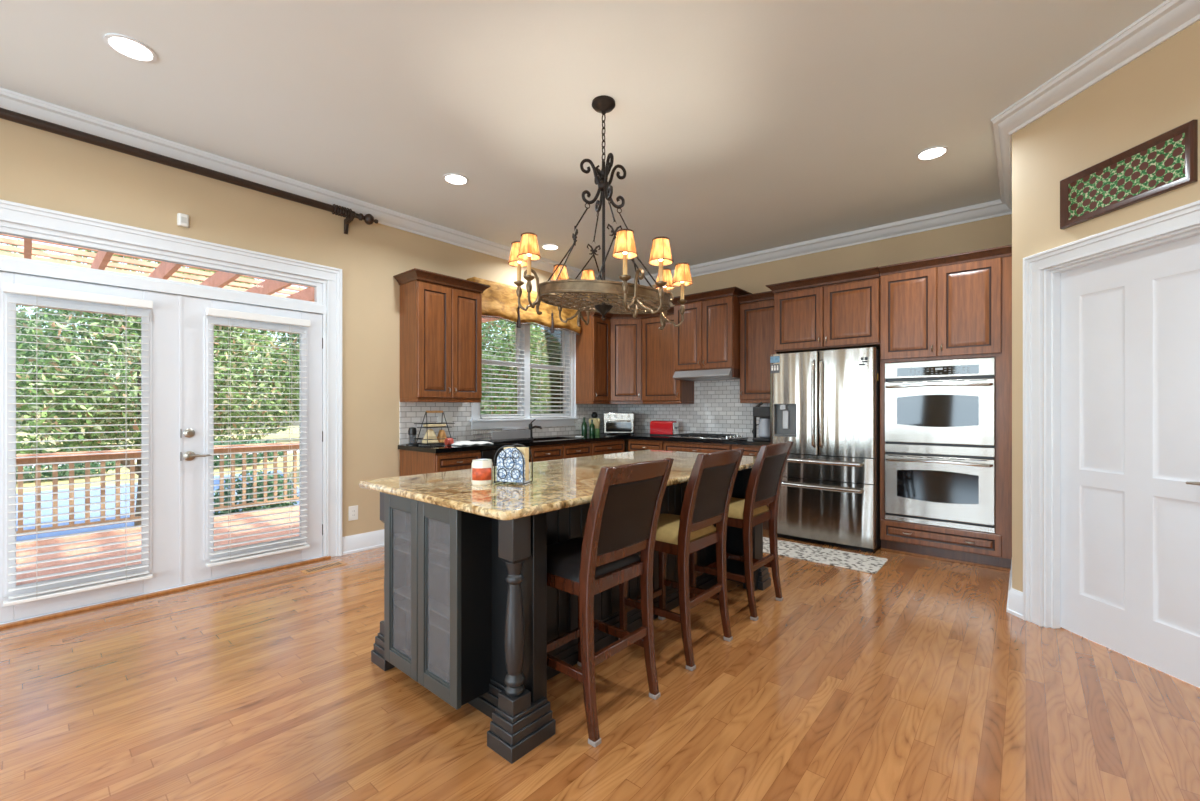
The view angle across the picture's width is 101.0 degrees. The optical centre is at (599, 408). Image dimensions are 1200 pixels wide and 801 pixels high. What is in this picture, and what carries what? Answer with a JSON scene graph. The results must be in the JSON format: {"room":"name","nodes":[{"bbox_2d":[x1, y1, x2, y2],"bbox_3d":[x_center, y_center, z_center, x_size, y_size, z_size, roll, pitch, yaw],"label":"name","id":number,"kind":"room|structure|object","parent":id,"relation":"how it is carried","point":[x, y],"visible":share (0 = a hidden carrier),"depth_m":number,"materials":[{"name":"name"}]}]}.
{"room":"kitchen","nodes":[
{"label":"kitchen","id":0,"kind":"room"},
{"bbox_2d":[0,118,617,536],"bbox_3d":[-3.103,-0.275,3.333,0.168,3.050,10.401,0,0,41],"label":"wall","id":1,"kind":"structure","parent":0,"point":[39,168],"depth_m":4.25,"materials":[{"name":"beige paint"}]},
{"bbox_2d":[0,271,181,622],"bbox_3d":[-3.226,0.220,3.110,0.065,2.021,0.923,0,0,41],"label":"door","id":2,"kind":"structure","parent":1,"relation":"in","point":[163,335],"depth_m":3.29,"materials":[{"name":"white paint"}]},
{"bbox_2d":[3,282,152,606],"bbox_3d":[-3.188,0.202,3.053,0.060,1.837,0.635,0,0,41],"label":"window blind","id":3,"kind":"object","parent":2,"relation":"attached to","point":[11,288],"visible":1,"depth_m":3.03,"materials":[{"name":"white plastic"}]},
{"bbox_2d":[0,226,322,304],"bbox_3d":[-2.943,-0.958,3.465,0.059,0.186,1.835,0,0,41],"label":"window","id":4,"kind":"structure","parent":1,"relation":"in","point":[318,287],"depth_m":3.35,"materials":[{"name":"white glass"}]},
{"bbox_2d":[0,199,341,628],"bbox_3d":[-2.955,0.029,3.476,0.186,2.443,2.115,0,0,41],"label":"trim","id":5,"kind":"structure","parent":1,"relation":"attached to","point":[19,214],"depth_m":3.57,"materials":[{"name":"white wood"}]},
{"bbox_2d":[177,213,188,227],"bbox_3d":[-2.892,-1.310,3.433,0.036,0.084,0.064,0,0,41],"label":"sensor","id":6,"kind":"object","parent":1,"relation":"attached to","point":[182,219],"visible":1,"depth_m":3.42,"materials":[{"name":"white plastic"}]},
{"bbox_2d":[0,108,377,233],"bbox_3d":[-3.169,-1.603,3.012,0.166,0.186,3.628,0,0,41],"label":"curtain rod","id":7,"kind":"object","parent":1,"relation":"attached to","point":[5,114],"visible":1,"depth_m":3.31,"materials":[{"name":"brown metal"}]},
{"bbox_2d":[182,296,322,584],"bbox_3d":[-2.614,0.220,3.791,0.103,2.021,0.925,0,0,41],"label":"door","id":8,"kind":"structure","parent":1,"relation":"in","point":[197,364],"depth_m":3.56,"materials":[{"name":"white paint"}]},
{"bbox_2d":[206,308,309,566],"bbox_3d":[-2.577,0.202,3.762,0.060,1.837,0.663,0,0,41],"label":"window blind","id":9,"kind":"object","parent":8,"relation":"attached to","point":[213,312],"visible":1,"depth_m":3.70,"materials":[{"name":"white plastic"}]},
{"bbox_2d":[349,505,357,520],"bbox_3d":[-2.151,0.908,4.314,0.009,0.125,0.080,0,0,41],"label":"wall outlet","id":10,"kind":"object","parent":1,"relation":"attached to","point":[353,510],"visible":1,"depth_m":4.31,"materials":[{"name":"white plastic"}]},
{"bbox_2d":[342,529,383,554],"bbox_3d":[-2.043,1.175,4.426,0.026,0.150,0.530,0,0,41],"label":"baseboard","id":11,"kind":"structure","parent":1,"relation":"attached to","point":[374,539],"depth_m":4.36,"materials":[{"name":"white wood"}]},
{"bbox_2d":[416,426,425,437],"bbox_3d":[-1.737,0.230,4.783,0.009,0.120,0.120,0,0,41],"label":"wall outlet","id":12,"kind":"object","parent":1,"relation":"attached to","point":[423,430],"visible":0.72,"depth_m":4.79,"materials":[{"name":"white plastic"}]},
{"bbox_2d":[393,268,490,402],"bbox_3d":[-1.505,-0.650,4.768,0.390,1.170,0.810,0,0,41],"label":"upper cabinet","id":13,"kind":"object","parent":1,"relation":"attached to","point":[441,315],"visible":1,"depth_m":4.60,"materials":[{"name":"brown wood"}]},
{"bbox_2d":[438,416,451,428],"bbox_3d":[-1.561,0.135,4.987,0.009,0.120,0.165,0,0,41],"label":"switch plate","id":14,"kind":"object","parent":1,"relation":"attached to","point":[448,418],"visible":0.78,"depth_m":4.99,"materials":[{"name":"white plastic"}]},
{"bbox_2d":[469,322,577,428],"bbox_3d":[-0.884,-0.510,5.866,0.205,1.451,1.635,0,0,41],"label":"window","id":15,"kind":"structure","parent":1,"relation":"in","point":[476,421],"depth_m":6.04,"materials":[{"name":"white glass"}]},
{"bbox_2d":[480,317,524,417],"bbox_3d":[-1.087,-0.507,5.556,0.060,1.219,0.600,0,0,41],"label":"window blind","id":16,"kind":"object","parent":15,"relation":"attached to","point":[488,332],"visible":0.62,"depth_m":5.49,"materials":[{"name":"white plastic"}]},
{"bbox_2d":[530,326,570,417],"bbox_3d":[-0.608,-0.508,6.113,0.061,1.220,0.651,0,0,41],"label":"window blind","id":17,"kind":"object","parent":15,"relation":"attached to","point":[563,414],"visible":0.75,"depth_m":6.10,"materials":[{"name":"white plastic"}]},
{"bbox_2d":[467,277,580,334],"bbox_3d":[-0.813,-1.138,5.738,0.179,0.455,1.598,0,0,41],"label":"window valance","id":18,"kind":"object","parent":1,"relation":"attached to","point":[501,300],"visible":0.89,"depth_m":5.53,"materials":[{"name":"gold fabric"}]},
{"bbox_2d":[576,420,580,429],"bbox_3d":[-0.282,0.210,6.473,0.009,0.120,0.090,0,0,41],"label":"wall outlet","id":19,"kind":"object","parent":1,"relation":"attached to","point":[578,422],"visible":1,"depth_m":6.47,"materials":[{"name":"white plastic"}]},
{"bbox_2d":[576,311,612,403],"bbox_3d":[-0.073,-0.660,6.431,0.390,1.190,0.340,0,0,41],"label":"upper cabinet","id":20,"kind":"object","parent":1,"relation":"attached to","point":[593,341],"visible":0.88,"depth_m":6.31,"materials":[{"name":"brown wood"}]},
{"bbox_2d":[0,0,1165,280],"bbox_3d":[-0.802,-1.900,1.390,6.870,0.200,11.060,0,0,41],"label":"ceiling","id":21,"kind":"structure","parent":0,"point":[735,127],"depth_m":2.85,"materials":[{"name":"paint"}]},
{"bbox_2d":[104,33,156,62],"bbox_3d":[-2.338,-1.796,2.465,0.194,0.008,0.194,0,0,41],"label":"recessed light","id":22,"kind":"object","parent":21,"relation":"in","point":[126,46],"visible":1,"depth_m":2.46,"materials":[{"name":"white plastic"}]},
{"bbox_2d":[443,173,468,184],"bbox_3d":[-1.127,-1.796,3.870,0.194,0.008,0.194,0,0,41],"label":"recessed light","id":23,"kind":"object","parent":21,"relation":"in","point":[451,178],"visible":1,"depth_m":3.87,"materials":[{"name":"white plastic"}]},
{"bbox_2d":[542,244,558,249],"bbox_3d":[-0.551,-1.796,5.490,0.194,0.008,0.194,0,0,41],"label":"recessed light","id":24,"kind":"object","parent":21,"relation":"in","point":[546,246],"visible":1,"depth_m":5.49,"materials":[{"name":"white plastic"}]},
{"bbox_2d":[508,95,692,329],"bbox_3d":[0.021,-1.135,2.905,0.948,1.330,0.947,0,0,21],"label":"chandelier","id":25,"kind":"object","parent":21,"relation":"hanging from","point":[524,251],"visible":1,"depth_m":2.78,"materials":[{"name":"brown metal"}]},
{"bbox_2d":[916,146,948,160],"bbox_3d":[2.335,-1.796,3.477,0.194,0.008,0.194,0,0,41],"label":"recessed light","id":26,"kind":"object","parent":21,"relation":"in","point":[935,152],"visible":1,"depth_m":3.48,"materials":[{"name":"white plastic"}]},
{"bbox_2d":[0,529,1199,800],"bbox_3d":[-0.764,1.310,1.358,6.370,0.120,10.460,0,0,41],"label":"floor","id":27,"kind":"structure","parent":0,"point":[912,679],"depth_m":2.08,"materials":[{"name":"brown wood"}]},
{"bbox_2d":[301,561,346,573],"bbox_3d":[-2.173,1.248,3.897,0.111,0.006,0.301,0,0,36],"label":"floor vent","id":28,"kind":"object","parent":27,"relation":"in","point":[339,563],"visible":1,"depth_m":3.89,"materials":[{"name":"brown wood"}]},
{"bbox_2d":[400,450,480,475],"bbox_3d":[-1.475,0.814,4.593,0.663,0.872,0.466,0,0,41],"label":"base cabinet","id":29,"kind":"object","parent":27,"relation":"on","point":[411,462],"visible":0.32,"depth_m":4.40,"materials":[{"name":"brown wood"}]},
{"bbox_2d":[480,446,529,465],"bbox_3d":[-1.115,0.766,4.988,0.659,0.768,0.588,0,0,41],"label":"dishwasher","id":30,"kind":"object","parent":27,"relation":"on","point":[490,453],"visible":0.16,"depth_m":4.66,"materials":[{"name":"black plastic"}]},
{"bbox_2d":[529,442,590,461],"bbox_3d":[-0.626,0.814,5.580,0.663,0.872,0.936,0,0,41],"label":"base cabinet","id":31,"kind":"object","parent":27,"relation":"on","point":[570,450],"visible":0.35,"depth_m":5.35,"materials":[{"name":"brown wood"}]},
{"bbox_2d":[398,433,769,452],"bbox_3d":[0.131,0.356,5.046,2.497,0.041,3.287,0,0,41],"label":"countertop","id":32,"kind":"structure","parent":31,"relation":"on","point":[565,439],"depth_m":5.29,"materials":[{"name":"black stone"}]},
{"bbox_2d":[406,427,418,445],"bbox_3d":[-1.728,0.251,4.553,0.110,0.170,0.110,0,0,41],"label":"press","id":33,"kind":"object","parent":32,"relation":"on","point":[412,432],"visible":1,"depth_m":4.52,"materials":[{"name":"black plastic"}]},
{"bbox_2d":[414,411,455,444],"bbox_3d":[-1.551,0.170,4.635,0.245,0.310,0.313,0,0,41],"label":"stand","id":34,"kind":"object","parent":32,"relation":"on","point":[426,412],"visible":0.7,"depth_m":4.59,"materials":[{"name":"black metal"}]},
{"bbox_2d":[422,429,438,443],"bbox_3d":[-1.576,0.252,4.591,0.094,0.131,0.132,0,0,41],"label":"bread loaf","id":35,"kind":"object","parent":34,"relation":"on","point":[431,434],"visible":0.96,"depth_m":4.56,"materials":[{"name":"food"}]},
{"bbox_2d":[423,424,445,426],"bbox_3d":[-1.551,0.152,4.635,0.100,0.024,0.180,0,0,41],"label":"box","id":36,"kind":"object","parent":34,"relation":"on","point":[424,425],"visible":0.86,"depth_m":4.58,"materials":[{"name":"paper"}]},
{"bbox_2d":[437,430,446,442],"bbox_3d":[-1.497,0.257,4.682,0.096,0.121,0.084,0,0,41],"label":"bread loaf","id":37,"kind":"object","parent":34,"relation":"on","point":[441,434],"visible":0.8,"depth_m":4.65,"materials":[{"name":"brown food"}]},
{"bbox_2d":[444,438,453,444],"bbox_3d":[-1.393,0.301,4.565,0.068,0.068,0.060,0,0,41],"label":"tin","id":38,"kind":"object","parent":32,"relation":"on","point":[448,441],"visible":1,"depth_m":4.54,"materials":[{"name":"red metal"}]},
{"bbox_2d":[451,441,492,445],"bbox_3d":[-1.296,0.326,4.732,0.422,0.023,0.363,0,0,41],"label":"dish towel","id":39,"kind":"object","parent":32,"relation":"on","point":[459,443],"visible":0.79,"depth_m":4.68,"materials":[{"name":"white fabric"}]},
{"bbox_2d":[470,427,533,442],"bbox_3d":[-1.020,0.269,5.168,0.370,0.135,0.540,0,0,41],"label":"dish rack","id":40,"kind":"object","parent":32,"relation":"on","point":[509,434],"visible":1,"depth_m":5.07,"materials":[{"name":"black plastic"}]},
{"bbox_2d":[470,439,533,442],"bbox_3d":[-1.020,0.327,5.168,0.370,0.018,0.540,0,0,41],"label":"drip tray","id":41,"kind":"object","parent":40,"relation":"on","point":[487,440],"depth_m":4.99,"materials":[{"name":"plastic"}]},
{"bbox_2d":[529,419,541,437],"bbox_3d":[-0.726,0.226,5.669,0.221,0.220,0.103,0,0,41],"label":"faucet","id":42,"kind":"object","parent":32,"relation":"on","point":[531,427],"visible":0.77,"depth_m":5.68,"materials":[{"name":"black metal"}]},
{"bbox_2d":[581,417,586,434],"bbox_3d":[-0.202,0.221,6.324,0.072,0.230,0.072,0,0,41],"label":"bottle","id":43,"kind":"object","parent":32,"relation":"on","point":[584,424],"visible":0.96,"depth_m":6.29,"materials":[{"name":"green glass"}]},
{"bbox_2d":[589,420,594,434],"bbox_3d":[-0.101,0.236,6.349,0.072,0.200,0.072,0,0,41],"label":"bottle","id":44,"kind":"object","parent":32,"relation":"on","point":[592,426],"visible":0.88,"depth_m":6.32,"materials":[{"name":"green glass"}]},
{"bbox_2d":[589,412,599,434],"bbox_3d":[-0.072,0.186,6.490,0.154,0.299,0.150,0,0,1],"label":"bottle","id":45,"kind":"object","parent":32,"relation":"on","point":[594,415],"visible":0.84,"depth_m":6.45,"materials":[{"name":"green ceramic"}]},
{"bbox_2d":[603,413,633,434],"bbox_3d":[0.254,0.193,6.543,0.400,0.285,0.322,0,0,5],"label":"toaster oven","id":46,"kind":"object","parent":32,"relation":"on","point":[613,423],"visible":1,"depth_m":6.42,"materials":[{"name":"metal"}]},
{"bbox_2d":[650,420,678,435],"bbox_3d":[0.826,0.242,6.299,0.360,0.188,0.156,0,0,33],"label":"toaster","id":47,"kind":"object","parent":32,"relation":"on","point":[661,428],"visible":0.85,"depth_m":6.24,"materials":[{"name":"red metal"}]},
{"bbox_2d":[669,433,747,439],"bbox_3d":[1.270,0.317,5.795,0.760,0.036,0.500,0,0,41],"label":"cooktop","id":48,"kind":"object","parent":32,"relation":"in","point":[684,435],"visible":1,"depth_m":5.68,"materials":[{"name":"metal"}]},
{"bbox_2d":[728,438,747,440],"bbox_3d":[1.482,0.327,5.322,0.221,0.017,0.100,0,0,41],"label":"spoon rest","id":49,"kind":"object","parent":32,"relation":"on","point":[728,438],"visible":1,"depth_m":5.34,"materials":[{"name":"black plastic"}]},
{"bbox_2d":[752,402,769,441],"bbox_3d":[1.740,0.130,5.259,0.248,0.412,0.280,0,0,41],"label":"coffee maker","id":50,"kind":"object","parent":32,"relation":"on","point":[763,413],"visible":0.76,"depth_m":5.15,"materials":[{"name":"black plastic"}]},
{"bbox_2d":[371,468,770,763],"bbox_3d":[0.032,0.816,2.969,1.088,0.869,2.365,0,0,41],"label":"kitchen island","id":51,"kind":"object","parent":27,"relation":"on","point":[471,613],"visible":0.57,"depth_m":2.02,"materials":[{"name":"black paint"}]},
{"bbox_2d":[359,450,755,519],"bbox_3d":[0.054,0.366,2.977,1.144,0.031,2.478,0,0,41],"label":"island countertop","id":52,"kind":"structure","parent":51,"relation":"on","point":[557,484],"depth_m":2.29,"materials":[{"name":"beige stone"}]},
{"bbox_2d":[471,459,492,484],"bbox_3d":[-0.552,0.294,2.316,0.099,0.112,0.099,0,0,41],"label":"candle jar","id":53,"kind":"object","parent":52,"relation":"on","point":[481,469],"visible":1,"depth_m":2.28,"materials":[{"name":"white glass"}]},
{"bbox_2d":[494,444,532,484],"bbox_3d":[-0.408,0.257,2.331,0.156,0.180,0.095,0,0,19],"label":"napkin holder","id":54,"kind":"object","parent":52,"relation":"on","point":[514,444],"visible":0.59,"depth_m":2.29,"materials":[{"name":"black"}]},
{"bbox_2d":[497,448,524,482],"bbox_3d":[-0.416,0.260,2.307,0.136,0.156,0.026,0,0,19],"label":"napkin stack","id":55,"kind":"object","parent":54,"relation":"in","point":[508,462],"visible":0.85,"depth_m":2.29,"materials":[{"name":"blue paper"}]},
{"bbox_2d":[504,447,528,480],"bbox_3d":[-0.397,0.260,2.344,0.112,0.156,0.044,0,0,19],"label":"card stack","id":56,"kind":"object","parent":54,"relation":"in","point":[525,450],"visible":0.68,"depth_m":2.32,"materials":[{"name":"paper"}]},
{"bbox_2d":[591,439,624,455],"bbox_3d":[-0.116,0.814,6.171,0.663,0.872,0.621,0,0,41],"label":"base cabinet","id":57,"kind":"object","parent":27,"relation":"on","point":[610,446],"visible":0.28,"depth_m":5.96,"materials":[{"name":"brown wood"}]},
{"bbox_2d":[547,458,673,746],"bbox_3d":[-0.024,0.730,2.113,0.539,1.041,0.442,0,0,41],"label":"bar stool","id":58,"kind":"object","parent":27,"relation":"on","point":[623,514],"visible":0.91,"depth_m":1.97,"materials":[{"name":"brown wood"}]},
{"bbox_2d":[547,537,639,582],"bbox_3d":[-0.083,0.632,2.163,0.384,0.064,0.410,0,0,41],"label":"seat cushion","id":59,"kind":"object","parent":58,"relation":"on","point":[563,557],"depth_m":2.02,"materials":[{"name":"leather"}]},
{"bbox_2d":[628,439,663,451],"bbox_3d":[0.735,0.814,6.277,0.521,0.873,0.643,0,0,41],"label":"base cabinet","id":60,"kind":"object","parent":27,"relation":"on","point":[633,444],"visible":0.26,"depth_m":6.06,"materials":[{"name":"brown wood"}]},
{"bbox_2d":[619,448,744,670],"bbox_3d":[0.432,0.730,2.643,0.539,1.041,0.442,0,0,41],"label":"bar stool","id":61,"kind":"object","parent":27,"relation":"on","point":[709,488],"visible":0.9,"depth_m":2.51,"materials":[{"name":"brown wood"}]},
{"bbox_2d":[656,514,715,544],"bbox_3d":[0.374,0.632,2.694,0.384,0.064,0.410,0,0,41],"label":"seat cushion","id":62,"kind":"object","parent":61,"relation":"on","point":[668,532],"depth_m":2.54,"materials":[{"name":"beige fabric"}]},
{"bbox_2d":[664,441,731,452],"bbox_3d":[1.265,0.814,5.820,0.860,0.872,0.643,0,0,41],"label":"base cabinet","id":63,"kind":"object","parent":27,"relation":"on","point":[696,447],"visible":0.2,"depth_m":5.60,"materials":[{"name":"brown wood"}]},
{"bbox_2d":[690,441,793,620],"bbox_3d":[0.912,0.730,3.200,0.539,1.041,0.442,0,0,41],"label":"bar stool","id":64,"kind":"object","parent":27,"relation":"on","point":[767,472],"visible":0.73,"depth_m":3.04,"materials":[{"name":"brown wood"}]},
{"bbox_2d":[728,497,768,518],"bbox_3d":[0.853,0.632,3.251,0.384,0.064,0.410,0,0,41],"label":"seat cushion","id":65,"kind":"object","parent":64,"relation":"on","point":[737,510],"depth_m":3.09,"materials":[{"name":"beige fabric"}]},
{"bbox_2d":[732,444,768,529],"bbox_3d":[1.775,0.814,5.381,0.465,0.872,0.643,0,0,41],"label":"base cabinet","id":66,"kind":"object","parent":27,"relation":"on","point":[750,450],"visible":0.19,"depth_m":5.17,"materials":[{"name":"brown wood"}]},
{"bbox_2d":[770,347,880,551],"bbox_3d":[2.236,0.355,4.807,0.924,1.790,0.838,0,0,41],"label":"refrigerator","id":67,"kind":"object","parent":27,"relation":"on","point":[827,403],"visible":0.96,"depth_m":4.47,"materials":[{"name":"silver metal"}]},
{"bbox_2d":[763,537,887,573],"bbox_3d":[1.748,1.244,4.335,1.290,0.010,0.470,0,0,41],"label":"runner rug","id":68,"kind":"object","parent":27,"relation":"on","point":[838,558],"visible":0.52,"depth_m":4.15,"materials":[{"name":"beige fabric"}]},
{"bbox_2d":[879,245,1011,570],"bbox_3d":[3.003,0.003,4.289,0.906,2.495,0.693,0,0,41],"label":"tall cabinet","id":69,"kind":"object","parent":27,"relation":"on","point":[954,306],"visible":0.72,"depth_m":3.98,"materials":[{"name":"brown wood"}]},
{"bbox_2d":[884,357,994,532],"bbox_3d":[2.889,0.282,4.211,0.755,1.366,0.529,0,0,41],"label":"double oven","id":70,"kind":"object","parent":69,"relation":"in","point":[939,415],"visible":0.99,"depth_m":4.04,"materials":[{"name":"silver metal"}]},
{"bbox_2d":[618,214,1011,451],"bbox_3d":[2.007,-0.275,5.697,4.505,3.050,0.148,0,0,41],"label":"wall","id":71,"kind":"structure","parent":0,"point":[996,231],"depth_m":5.66,"materials":[{"name":"beige paint"}]},
{"bbox_2d":[610,314,642,403],"bbox_3d":[0.327,-0.660,6.670,0.690,1.190,0.586,0,0,41],"label":"upper cabinet","id":72,"kind":"object","parent":71,"relation":"attached to","point":[625,330],"visible":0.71,"depth_m":6.45,"materials":[{"name":"brown wood"}]},
{"bbox_2d":[640,306,693,403],"bbox_3d":[0.853,-0.660,6.343,0.583,1.190,0.390,0,0,41],"label":"upper cabinet","id":73,"kind":"object","parent":71,"relation":"attached to","point":[659,386],"visible":0.8,"depth_m":6.25,"materials":[{"name":"brown wood"}]},
{"bbox_2d":[670,286,751,380],"bbox_3d":[1.311,-0.837,5.843,0.880,0.975,0.550,0,0,41],"label":"upper cabinet","id":74,"kind":"object","parent":71,"relation":"attached to","point":[708,336],"visible":0.73,"depth_m":5.62,"materials":[{"name":"brown wood"}]},
{"bbox_2d":[673,368,739,380],"bbox_3d":[1.314,-0.399,5.847,0.720,0.098,0.545,0,0,41],"label":"range hood","id":75,"kind":"object","parent":74,"relation":"attached to","point":[713,374],"visible":0.8,"depth_m":5.67,"materials":[{"name":"silver metal"}]},
{"bbox_2d":[737,291,774,402],"bbox_3d":[1.842,-0.660,5.491,0.501,1.190,0.390,0,0,41],"label":"upper cabinet","id":76,"kind":"object","parent":71,"relation":"attached to","point":[757,309],"visible":0.65,"depth_m":5.42,"materials":[{"name":"brown wood"}]},
{"bbox_2d":[766,267,879,353],"bbox_3d":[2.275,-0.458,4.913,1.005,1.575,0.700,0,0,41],"label":"upper cabinet","id":77,"kind":"object","parent":71,"relation":"attached to","point":[837,311],"visible":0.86,"depth_m":4.64,"materials":[{"name":"brown wood"}]},
{"bbox_2d":[1012,20,1199,591],"bbox_3d":[2.675,-0.275,1.997,0.130,3.050,2.100,0,0,-4],"label":"wall","id":78,"kind":"structure","parent":0,"point":[1157,92],"depth_m":2.63,"materials":[{"name":"beige paint"}]},
{"bbox_2d":[0,0,1199,285],"bbox_3d":[-0.802,-1.742,1.390,5.870,0.115,10.060,0,0,41],"label":"trim","id":79,"kind":"structure","parent":78,"relation":"attached to","point":[1171,17],"depth_m":3.40,"materials":[{"name":"white wood"}]},
{"bbox_2d":[1006,561,1022,618],"bbox_3d":[2.828,1.175,3.346,0.101,0.150,1.038,0,0,41],"label":"baseboard","id":80,"kind":"structure","parent":78,"relation":"attached to","point":[1015,597],"depth_m":3.00,"materials":[{"name":"white wood"}]},
{"bbox_2d":[1023,200,1199,687],"bbox_3d":[2.626,0.178,2.438,0.162,2.146,1.008,0,0,-4],"label":"door","id":81,"kind":"structure","parent":78,"relation":"in","point":[1111,339],"depth_m":2.53,"materials":[{"name":"white paint"}]},
{"bbox_2d":[1060,119,1197,228],"bbox_3d":[2.563,-1.124,2.437,0.028,0.268,0.578,0,0,-4],"label":"wall art","id":82,"kind":"object","parent":78,"relation":"attached to","point":[1168,161],"visible":1,"depth_m":2.38,"materials":[{"name":"brown wood"}]},
{"label":"outside","id":83,"kind":"structure","parent":0,"visible":0},
{"bbox_2d":[16,504,298,585],"bbox_3d":[-4.412,1.420,4.593,3.519,0.041,7.601,0,0,41],"label":"deck","id":84,"kind":"object","parent":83,"point":[131,530],"visible":0.07,"depth_m":5.11,"materials":[{"name":"brown wood"}]},
{"bbox_2d":[16,442,298,536],"bbox_3d":[-5.670,0.940,5.676,0.150,0.920,7.601,0,0,41],"label":"deck railing","id":85,"kind":"object","parent":84,"relation":"on","point":[34,460],"visible":0.38,"depth_m":5.72,"materials":[{"name":"brown wood"}]},
{"bbox_2d":[0,234,504,333],"bbox_3d":[-4.427,-0.025,4.605,3.481,2.851,7.601,0,0,41],"label":"pergola","id":86,"kind":"object","parent":84,"relation":"on","point":[164,270],"visible":0.11,"depth_m":4.89,"materials":[{"name":"brown wood"}]},
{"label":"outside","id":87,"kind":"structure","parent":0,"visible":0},
{"bbox_2d":[16,470,298,540],"bbox_3d":[-20.516,2.442,2.230,11.000,0.015,36.600,0,0,41],"label":"driveway","id":88,"kind":"structure","parent":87,"point":[122,490],"depth_m":12.10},
{"bbox_2d":[0,239,82,390],"bbox_3d":[-14.211,-0.713,10.325,3.103,6.339,5.133,0,0,41],"label":"tree","id":89,"kind":"object","parent":88,"relation":"on","point":[21,315],"visible":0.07,"depth_m":11.19,"materials":[{"name":"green plant"}]},
{"bbox_2d":[16,249,298,525],"bbox_3d":[-7.912,-0.356,8.597,3.171,5.626,5.212,0,0,41],"label":"tree","id":90,"kind":"object","parent":88,"relation":"on","point":[109,402],"visible":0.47,"depth_m":7.78,"materials":[{"name":"green plant"}]},
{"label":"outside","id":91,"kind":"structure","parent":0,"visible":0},
{"bbox_2d":[16,426,298,493],"bbox_3d":[-26.887,2.525,36.358,71.800,0.150,140.000,0,0,41],"label":"lawn","id":92,"kind":"structure","parent":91,"point":[292,430],"depth_m":20.03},
{"bbox_2d":[16,442,129,481],"bbox_3d":[-18.984,1.846,17.016,1.944,1.417,4.488,0,0,41],"label":"bush","id":93,"kind":"object","parent":92,"relation":"on","point":[92,464],"visible":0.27,"depth_m":17.11,"materials":[{"name":"green plant"}]},
{"bbox_2d":[16,326,137,425],"bbox_3d":[-33.173,-1.411,25.826,6.365,7.757,18.256,0,0,41],"label":"tree","id":94,"kind":"object","parent":92,"relation":"on","point":[83,356],"visible":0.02,"depth_m":28.80,"materials":[{"name":"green plant"}]},
{"bbox_2d":[214,437,282,467],"bbox_3d":[-15.634,1.857,20.923,2.023,1.354,4.585,0,0,41],"label":"bush","id":95,"kind":"object","parent":92,"relation":"on","point":[248,461],"visible":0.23,"depth_m":21.00,"materials":[{"name":"green plant"}]},
{"bbox_2d":[214,470,298,514],"bbox_3d":[-5.512,1.705,7.839,1.077,1.510,1.304,0,0,41],"label":"bush","id":96,"kind":"object","parent":92,"relation":"on","point":[279,493],"visible":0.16,"depth_m":7.70,"materials":[{"name":"green plant"}]},
{"bbox_2d":[259,286,307,422],"bbox_3d":[-5.482,-0.808,11.741,3.228,6.529,4.774,0,0,36],"label":"tree","id":97,"kind":"object","parent":92,"relation":"on","point":[292,340],"visible":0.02,"depth_m":9.73,"materials":[{"name":"green plant"}]},
{"bbox_2d":[214,356,545,419],"bbox_3d":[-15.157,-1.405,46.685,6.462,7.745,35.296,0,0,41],"label":"tree","id":98,"kind":"object","parent":92,"relation":"on","point":[258,365],"visible":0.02,"depth_m":35.66,"materials":[{"name":"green plant"}]},
{"bbox_2d":[481,319,547,413],"bbox_3d":[-2.410,-0.357,16.480,4.463,5.623,3.278,0,0,-44],"label":"tree","id":99,"kind":"object","parent":92,"relation":"on","point":[536,332],"visible":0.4,"depth_m":15.32,"materials":[{"name":"green plant"}]},
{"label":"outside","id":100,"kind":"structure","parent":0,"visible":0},
{"bbox_2d":[17,450,298,468],"bbox_3d":[-18.856,2.440,29.440,5.000,0.020,140.000,0,0,41],"label":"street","id":101,"kind":"structure","parent":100,"point":[298,450],"depth_m":25.43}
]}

